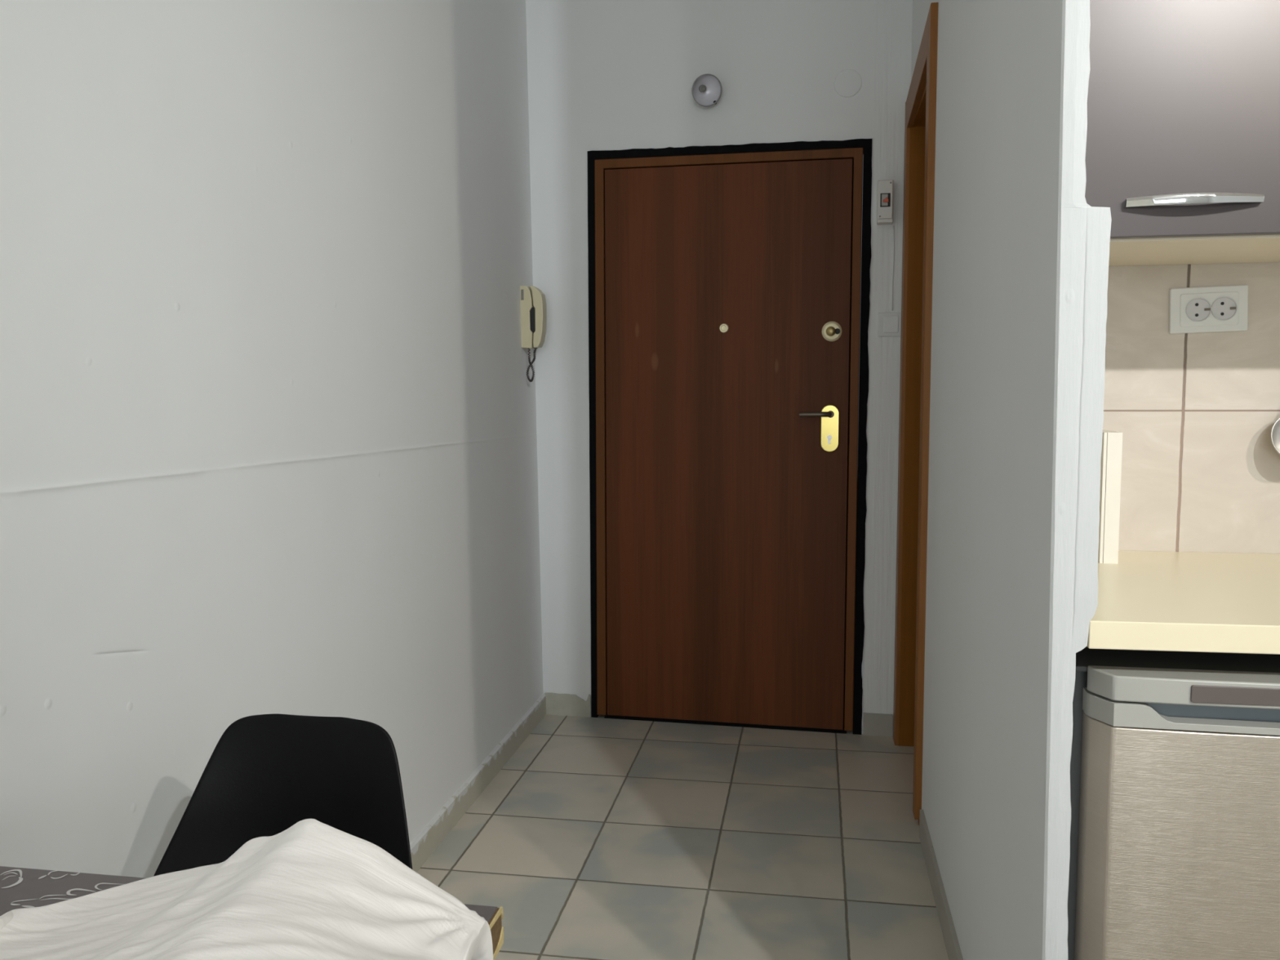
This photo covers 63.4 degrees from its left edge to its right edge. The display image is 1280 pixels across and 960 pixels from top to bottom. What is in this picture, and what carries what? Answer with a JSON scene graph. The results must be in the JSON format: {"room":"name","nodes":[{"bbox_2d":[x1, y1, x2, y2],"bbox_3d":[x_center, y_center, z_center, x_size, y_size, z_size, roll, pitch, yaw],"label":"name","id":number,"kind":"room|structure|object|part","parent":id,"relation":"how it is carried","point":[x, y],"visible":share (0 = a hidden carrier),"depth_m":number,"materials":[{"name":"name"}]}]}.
{"room":"studio apartment","nodes":[
{"label":"studio apartment","id":0,"kind":"room"},
{"bbox_2d":[0,0,543,878],"bbox_3d":[-1.085,-0.290,0.208,0.184,3.050,7.700,1,5,10],"label":"wall","id":1,"kind":"structure","parent":0,"point":[268,435],"depth_m":1.90,"materials":[{"name":"paint"}]},
{"bbox_2d":[409,693,546,872],"bbox_3d":[-0.995,1.194,0.264,0.014,0.083,7.555,1,5,10],"label":"baseboard","id":2,"kind":"structure","parent":1,"relation":"attached to","point":[433,833],"depth_m":3.12,"materials":[{"name":"beige tile"}]},
{"bbox_2d":[520,285,546,382],"bbox_3d":[-0.378,-0.523,3.726,0.083,0.342,0.089,1,5,10],"label":"phone","id":3,"kind":"object","parent":1,"relation":"attached to","point":[533,301],"visible":1,"depth_m":3.68,"materials":[{"name":"beige plastic"}]},
{"bbox_3d":[-0.417,-0.657,3.677,0.010,0.037,0.003,1,5,10],"label":"name plate","id":4,"kind":"part","parent":3,"relation":"part of","materials":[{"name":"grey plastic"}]},
{"bbox_3d":[-0.388,-0.415,3.722,0.042,0.128,0.014,1,5,10],"label":"coiled cord","id":5,"kind":"part","parent":3,"relation":"part of","materials":[{"name":"plastic"}]},
{"bbox_2d":[417,714,948,959],"bbox_3d":[1.070,1.304,-0.037,4.650,0.100,8.150,1,5,10],"label":"floor","id":6,"kind":"structure","parent":0,"point":[599,837],"depth_m":2.83,"materials":[{"name":"tile"}]},
{"bbox_2d":[0,866,503,959],"bbox_3d":[-0.544,0.813,0.750,0.719,0.750,0.707,1,5,10],"label":"table","id":7,"kind":"object","parent":6,"relation":"on","point":[20,887],"visible":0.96,"depth_m":1.04,"materials":[{"name":"beige laminate"}]},
{"bbox_2d":[0,869,117,907],"bbox_3d":[-0.725,0.434,0.789,0.317,0.001,0.620,1,5,10],"label":"print","id":8,"kind":"object","parent":7,"relation":"on","point":[20,877],"depth_m":1.05},
{"bbox_2d":[0,818,493,959],"bbox_3d":[-0.398,0.376,0.724,0.585,0.122,0.608,1,5,10],"label":"sheet","id":9,"kind":"object","parent":7,"relation":"on","point":[313,889],"visible":1,"depth_m":0.84,"materials":[{"name":"white fabric"}]},
{"bbox_2d":[153,713,412,875],"bbox_3d":[-0.492,0.745,1.239,0.440,0.803,0.473,1,5,10],"label":"dining chair","id":10,"kind":"object","parent":6,"relation":"on","point":[265,775],"visible":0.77,"depth_m":1.42,"materials":[{"name":"black plastic"}]},
{"bbox_2d":[1067,646,1279,959],"bbox_3d":[0.923,0.668,1.694,0.557,0.856,0.605,1,5,10],"label":"fridge","id":11,"kind":"object","parent":6,"relation":"on","point":[1175,761],"visible":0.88,"depth_m":1.41,"materials":[{"name":"grey metal"}]},
{"bbox_3d":[0.884,0.318,1.415,0.518,0.032,0.104,1,5,10],"label":"grip trim","id":12,"kind":"part","parent":11,"relation":"part of","materials":[{"name":"grey plastic"}]},
{"bbox_3d":[0.880,0.283,1.390,0.517,0.035,0.060,1,5,10],"label":"trim","id":13,"kind":"part","parent":11,"relation":"part of","materials":[{"name":"grey plastic"}]},
{"bbox_3d":[0.875,0.287,1.361,0.282,0.024,0.004,1,5,10],"label":"badge panel","id":14,"kind":"part","parent":11,"relation":"part of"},
{"bbox_2d":[1086,550,1279,654],"bbox_3d":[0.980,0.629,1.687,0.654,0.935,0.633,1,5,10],"label":"countertop","id":15,"kind":"structure","parent":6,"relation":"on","point":[1197,602],"depth_m":1.49,"materials":[{"name":"beige laminate"}]},
{"bbox_2d":[1097,429,1122,563],"bbox_3d":[0.840,0.026,1.889,0.030,0.232,0.135,1,5,10],"label":"board","id":16,"kind":"object","parent":15,"relation":"on","point":[1112,441],"visible":0.42,"depth_m":1.82,"materials":[{"name":"white plastic"}]},
{"bbox_3d":[0.829,0.029,1.891,0.002,0.214,0.117,1,5,10],"label":"inset panel","id":17,"kind":"part","parent":16,"relation":"part of","materials":[{"name":"white plastic"}]},
{"bbox_2d":[525,0,912,736],"bbox_3d":[0.354,-0.619,3.793,1.730,3.050,0.200,1,5,12],"label":"wall","id":18,"kind":"structure","parent":0,"point":[602,74],"depth_m":3.68,"materials":[{"name":"paint"}]},
{"bbox_2d":[544,692,591,717],"bbox_3d":[-0.275,0.856,3.958,0.182,0.088,0.009,1,5,12],"label":"baseboard","id":19,"kind":"structure","parent":18,"relation":"attached to","point":[565,704],"depth_m":3.95,"materials":[{"name":"beige tile"}]},
{"bbox_2d":[691,73,722,106],"bbox_3d":[0.233,-1.349,3.603,0.106,0.105,0.100,1,5,12],"label":"gong","id":20,"kind":"object","parent":18,"relation":"attached to","point":[707,89],"visible":1,"depth_m":3.61,"materials":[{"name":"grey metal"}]},
{"bbox_2d":[698,84,706,92],"bbox_3d":[0.218,-1.364,3.612,0.024,0.029,0.027,-1,5,-12],"label":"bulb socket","id":21,"kind":"object","parent":20,"relation":"attached to","point":[702,88],"depth_m":3.61,"materials":[{"name":"ceramic"}]},
{"bbox_2d":[586,138,872,734],"bbox_3d":[0.310,-0.139,3.758,1.013,2.100,0.171,1,5,12],"label":"door","id":22,"kind":"structure","parent":18,"relation":"in","point":[728,310],"depth_m":3.73,"materials":[{"name":"brown wood"}]},
{"bbox_3d":[0.618,-0.229,3.624,0.118,0.025,0.055,1,5,12],"label":"lever","id":23,"kind":"part","parent":22,"relation":"part of","materials":[{"name":"brown metal"}]},
{"bbox_3d":[0.668,-0.181,3.649,0.065,0.167,0.008,1,5,12],"label":"handle plate","id":24,"kind":"part","parent":22,"relation":"part of","materials":[{"name":"gold metal"}]},
{"bbox_2d":[834,69,862,97],"bbox_3d":[0.711,-1.357,3.545,0.095,0.095,0.006,1,5,12],"label":"cover","id":25,"kind":"object","parent":18,"relation":"attached to","point":[848,82],"visible":1,"depth_m":3.54,"materials":[{"name":"paint"}]},
{"bbox_2d":[862,712,892,737],"bbox_3d":[0.852,0.877,3.715,0.102,0.080,0.010,1,5,12],"label":"baseboard","id":26,"kind":"structure","parent":18,"relation":"attached to","point":[873,724],"depth_m":3.71,"materials":[{"name":"tile"}]},
{"bbox_2d":[876,179,893,225],"bbox_3d":[0.833,-0.945,3.523,0.053,0.142,0.068,1,5,12],"label":"box","id":27,"kind":"object","parent":18,"relation":"attached to","point":[885,187],"visible":1,"depth_m":3.50,"materials":[{"name":"white plastic"}]},
{"bbox_2d":[877,312,901,336],"bbox_3d":[0.864,-0.537,3.582,0.082,0.082,0.013,1,5,12],"label":"light switch","id":28,"kind":"object","parent":18,"relation":"attached to","point":[889,324],"visible":0.81,"depth_m":3.58,"materials":[{"name":"paint"}]},
{"bbox_2d":[891,226,894,310],"bbox_3d":[0.871,-0.728,3.567,0.007,0.287,0.005,3,6,35],"label":"cable","id":29,"kind":"object","parent":18,"relation":"attached to","point":[893,226],"visible":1,"depth_m":3.57,"materials":[{"name":"paint"}]},
{"bbox_2d":[911,0,1111,959],"bbox_3d":[0.778,-0.499,2.437,0.145,3.050,2.336,1,5,10],"label":"wall","id":30,"kind":"structure","parent":0,"point":[1021,255],"depth_m":1.64,"materials":[{"name":"paint"}]},
{"bbox_2d":[893,2,938,824],"bbox_3d":[0.903,-0.158,3.177,0.156,2.236,0.832,1,5,10],"label":"door frame","id":31,"kind":"structure","parent":30,"relation":"in","point":[921,101],"depth_m":3.45,"materials":[{"name":"brown wood"}]},
{"bbox_2d":[919,809,963,959],"bbox_3d":[0.662,1.018,2.156,0.012,0.080,1.466,1,5,9],"label":"baseboard","id":32,"kind":"structure","parent":30,"relation":"attached to","point":[951,941],"depth_m":2.45,"materials":[{"name":"tile"}]},
{"bbox_2d":[1102,262,1279,553],"bbox_3d":[2.151,-0.446,1.775,2.955,3.050,0.119,1,5,10],"label":"wall","id":33,"kind":"structure","parent":0,"point":[1195,414],"depth_m":1.93,"materials":[{"name":"tile"}]},
{"bbox_2d":[1084,0,1279,266],"bbox_3d":[1.232,-0.726,1.641,1.198,0.700,0.399,1,5,10],"label":"upper cabinet","id":34,"kind":"object","parent":33,"relation":"attached to","point":[1183,146],"visible":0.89,"depth_m":1.56,"materials":[{"name":"grey laminate"}]},
{"bbox_3d":[0.830,-0.419,1.549,0.192,0.015,0.030,1,5,10],"label":"chrome handle","id":35,"kind":"part","parent":34,"relation":"part of","materials":[{"name":"silver metal"}]},
{"bbox_2d":[1168,284,1248,333],"bbox_3d":[1.046,-0.314,1.907,0.133,0.083,0.016,-1,5,10],"label":"double socket","id":36,"kind":"object","parent":33,"relation":"attached to","point":[1220,308],"visible":1,"depth_m":1.90,"materials":[{"name":"white plastic"}]},
{"bbox_2d":[1185,297,1211,321],"bbox_3d":[1.026,-0.312,1.904,0.044,0.044,0.003,1,5,10],"label":"outlet","id":37,"kind":"object","parent":36,"relation":"attached to","point":[1197,309],"depth_m":1.90,"materials":[{"name":"white plastic"}]},
{"bbox_3d":[1.045,-0.313,1.903,0.100,0.060,0.003,-1,5,10],"label":"frame","id":38,"kind":"part","parent":36,"relation":"part of","materials":[{"name":"white plastic"}]},
{"bbox_2d":[1211,296,1237,320],"bbox_3d":[1.069,-0.313,1.897,0.044,0.044,0.003,1,5,10],"label":"outlet","id":39,"kind":"object","parent":36,"relation":"attached to","point":[1223,308],"depth_m":1.90,"materials":[{"name":"white plastic"}]},
{"bbox_3d":[1.199,-0.345,1.875,0.016,0.018,0.021,1,5,10],"label":"wall hook","id":40,"kind":"object","parent":33,"relation":"attached to","visible":0},
{"bbox_2d":[1271,417,1279,454],"bbox_3d":[1.190,-0.194,1.863,0.099,0.326,0.068,1,5,10],"label":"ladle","id":41,"kind":"object","parent":40,"relation":"hanging from","point":[1275,431],"visible":1,"depth_m":1.89,"materials":[{"name":"metal"}]}
]}

